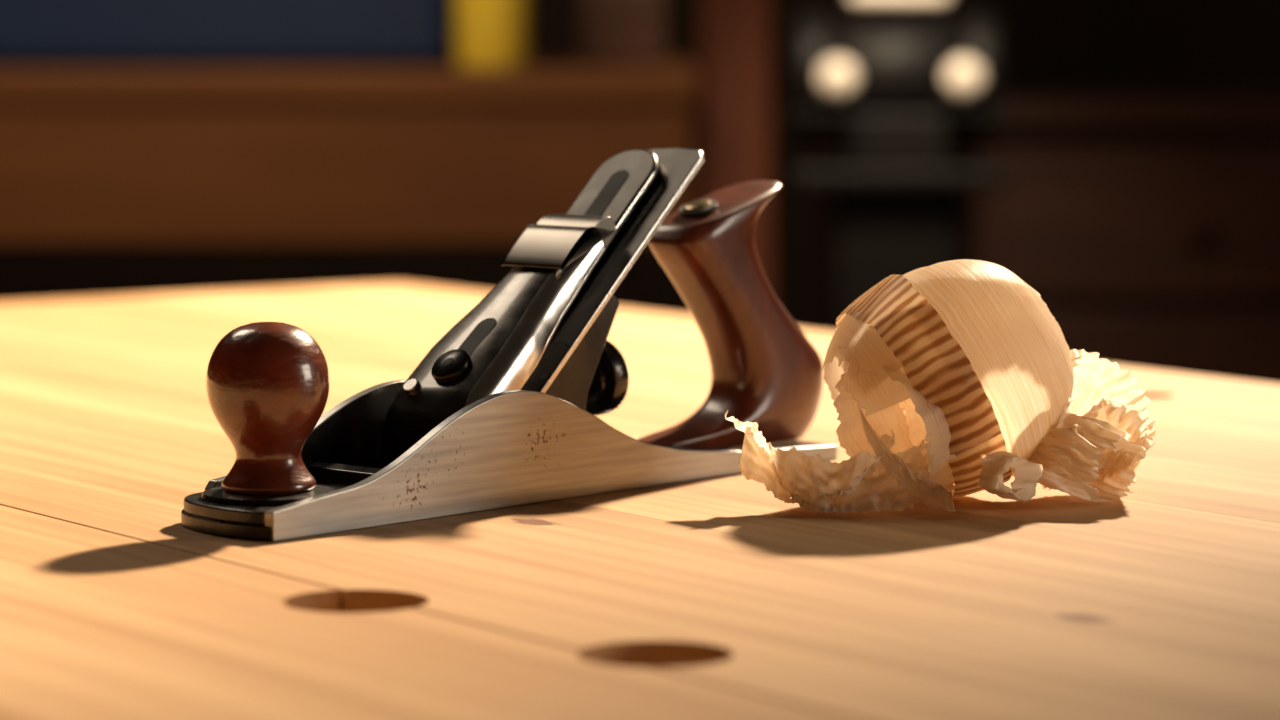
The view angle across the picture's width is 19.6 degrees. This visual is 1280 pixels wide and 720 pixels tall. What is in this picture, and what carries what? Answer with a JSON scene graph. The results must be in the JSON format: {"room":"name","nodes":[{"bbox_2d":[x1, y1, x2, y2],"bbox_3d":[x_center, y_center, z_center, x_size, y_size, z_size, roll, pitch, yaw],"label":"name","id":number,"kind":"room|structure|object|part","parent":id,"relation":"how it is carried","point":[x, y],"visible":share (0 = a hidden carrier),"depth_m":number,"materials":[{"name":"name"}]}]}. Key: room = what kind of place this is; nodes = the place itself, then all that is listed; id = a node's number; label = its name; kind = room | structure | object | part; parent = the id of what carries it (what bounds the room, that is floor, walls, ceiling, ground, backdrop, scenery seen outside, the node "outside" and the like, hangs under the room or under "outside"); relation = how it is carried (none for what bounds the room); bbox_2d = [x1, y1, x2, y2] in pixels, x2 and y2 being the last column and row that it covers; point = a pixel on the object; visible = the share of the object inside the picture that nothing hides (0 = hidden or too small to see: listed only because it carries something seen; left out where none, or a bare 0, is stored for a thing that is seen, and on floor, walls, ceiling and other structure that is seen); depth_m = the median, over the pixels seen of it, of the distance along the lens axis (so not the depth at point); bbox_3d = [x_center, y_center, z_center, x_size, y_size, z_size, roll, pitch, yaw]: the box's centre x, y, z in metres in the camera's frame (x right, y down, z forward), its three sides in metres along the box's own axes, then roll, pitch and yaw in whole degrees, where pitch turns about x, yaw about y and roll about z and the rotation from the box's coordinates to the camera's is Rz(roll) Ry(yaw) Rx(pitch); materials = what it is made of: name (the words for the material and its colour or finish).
{"room":"woodworking shop","nodes":[
{"label":"woodworking shop","id":0,"kind":"room"},
{"bbox_2d":[0,0,1279,331],"bbox_3d":[0.000,-0.988,5.607,8.000,3.000,0.150,0,5,0],"label":"wall","id":1,"kind":"structure","parent":0,"point":[1043,43],"depth_m":5.59,"materials":[{"name":"brown wood"}]},
{"bbox_3d":[0.000,0.853,2.341,8.000,0.050,8.500,0,5,0],"label":"floor","id":2,"kind":"structure","parent":0,"visible":0},
{"bbox_2d":[0,58,697,308],"bbox_3d":[-1.075,0.209,3.611,2.250,0.994,0.750,0,5,0],"label":"shelf","id":3,"kind":"object","parent":2,"relation":"on","point":[446,153],"visible":0.77,"depth_m":3.20,"materials":[{"name":"brown wood"}]},
{"bbox_2d":[0,0,453,65],"bbox_3d":[-0.486,-0.404,3.489,0.637,0.250,0.287,0,5,0],"label":"toolbox","id":4,"kind":"object","parent":3,"relation":"on","point":[32,32],"visible":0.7,"depth_m":3.37,"materials":[{"name":"blue plastic"}]},
{"bbox_2d":[454,0,528,67],"bbox_3d":[-0.132,-0.372,3.280,0.066,0.225,0.066,0,5,0],"label":"glue bottle","id":5,"kind":"object","parent":3,"relation":"on","point":[487,33],"visible":1,"depth_m":3.26,"materials":[{"name":"yellow plastic"}]},
{"bbox_3d":[-0.060,0.250,3.338,0.090,0.963,0.090,0,5,0],"label":"leg","id":6,"kind":"part","parent":3,"relation":"part of","materials":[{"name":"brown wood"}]},
{"bbox_2d":[575,0,666,64],"bbox_3d":[-0.018,-0.446,3.474,0.085,0.335,0.100,0,5,0],"label":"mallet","id":7,"kind":"object","parent":3,"relation":"on","point":[608,32],"visible":1,"depth_m":3.44,"materials":[{"name":"brown wood"}]},
{"bbox_3d":[-0.060,0.196,3.916,0.090,0.963,0.090,0,5,0],"label":"leg","id":8,"kind":"part","parent":3,"relation":"part of","materials":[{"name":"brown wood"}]},
{"bbox_2d":[0,283,1279,719],"bbox_3d":[0.132,0.522,0.799,0.980,0.900,2.300,-4,7,-35],"label":"workbench","id":9,"kind":"object","parent":2,"relation":"on","point":[721,597],"visible":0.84,"depth_m":0.96,"materials":[{"name":"brown wood"}]},
{"bbox_2d":[181,148,836,541],"bbox_3d":[-0.032,-0.012,1.123,0.050,0.102,0.268,5,7,41],"label":"plane","id":10,"kind":"object","parent":9,"relation":"on","point":[500,412],"visible":1,"depth_m":1.11,"materials":[{"name":"black"}]},
{"bbox_3d":[-0.105,0.038,1.045,0.038,0.002,0.038,5,7,41],"label":"knob seat","id":11,"kind":"part","parent":10,"relation":"part of","materials":[{"name":"black metal"}]},
{"bbox_3d":[-0.105,0.013,1.042,0.035,0.047,0.035,5,7,41],"label":"knob","id":12,"kind":"part","parent":10,"relation":"part of","materials":[{"name":"brown wood"}]},
{"bbox_3d":[-0.025,-0.036,1.129,0.024,0.016,0.025,5,7,41],"label":"cam lever","id":13,"kind":"part","parent":10,"relation":"part of","materials":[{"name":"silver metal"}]},
{"bbox_2d":[725,259,1155,512],"bbox_3d":[0.089,0.006,1.090,0.128,0.070,0.081,0,5,0],"label":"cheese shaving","id":14,"kind":"object","parent":9,"relation":"on","point":[946,380],"visible":1,"depth_m":1.07,"materials":[{"name":"beige wood"}]},
{"bbox_2d":[699,0,771,284],"bbox_3d":[0.100,-0.521,3.858,0.074,2.400,0.080,0,5,0],"label":"timber post","id":15,"kind":"object","parent":2,"relation":"on","point":[735,123],"visible":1,"depth_m":3.84,"materials":[{"name":"red wood"}]},
{"bbox_2d":[785,0,1013,332],"bbox_3d":[0.240,0.179,3.533,0.320,1.067,0.320,0,5,0],"label":"grinder","id":16,"kind":"object","parent":2,"relation":"on","point":[894,88],"visible":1,"depth_m":3.44,"materials":[{"name":"black paint"}]},
{"bbox_3d":[0.182,-0.247,3.452,0.012,0.041,0.080,0,5,0],"label":"rest arm","id":17,"kind":"part","parent":16,"relation":"part of","materials":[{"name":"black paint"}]},
{"bbox_3d":[0.182,-0.259,3.403,0.036,0.036,0.026,0,5,0],"label":"knob","id":18,"kind":"part","parent":16,"relation":"part of","materials":[{"name":"beige"}]},
{"bbox_3d":[0.240,-0.270,3.490,0.120,0.110,0.110,0,5,0],"label":"motor","id":19,"kind":"part","parent":16,"relation":"part of","materials":[{"name":"black paint"}]},
{"bbox_2d":[785,160,1007,188],"bbox_3d":[0.240,-0.175,3.499,0.200,0.020,0.180,0,5,0],"label":"tray","id":20,"kind":"object","parent":16,"relation":"on","point":[800,174],"depth_m":3.41,"materials":[{"name":"black paint"}]},
{"bbox_3d":[0.242,-0.343,3.483,0.095,0.017,0.060,0,5,0],"label":"name plate","id":21,"kind":"part","parent":16,"relation":"part of","materials":[{"name":"beige"}]},
{"bbox_3d":[0.298,-0.247,3.452,0.012,0.041,0.080,0,5,0],"label":"rest arm","id":22,"kind":"part","parent":16,"relation":"part of","materials":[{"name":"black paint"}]},
{"bbox_3d":[0.298,-0.259,3.403,0.036,0.036,0.026,0,5,0],"label":"knob","id":23,"kind":"part","parent":16,"relation":"part of","materials":[{"name":"beige"}]},
{"bbox_2d":[951,88,1279,383],"bbox_3d":[1.030,0.171,4.245,1.380,0.950,0.621,0,5,0],"label":"base cabinet","id":24,"kind":"object","parent":2,"relation":"on","point":[1145,221],"visible":0.25,"depth_m":3.94,"materials":[{"name":"brown wood"}]},
{"bbox_3d":[0.590,-0.145,3.945,0.420,0.155,0.022,0,5,0],"label":"drawer","id":25,"kind":"part","parent":24,"relation":"part of","materials":[{"name":"brown wood"}]},
{"bbox_3d":[0.590,0.025,3.961,0.420,0.155,0.022,0,5,0],"label":"drawer","id":26,"kind":"part","parent":24,"relation":"part of","materials":[{"name":"brown wood"}]},
{"bbox_3d":[0.590,-0.143,3.918,0.028,0.028,0.031,0,5,0],"label":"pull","id":27,"kind":"part","parent":24,"relation":"part of","materials":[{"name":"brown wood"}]}
]}

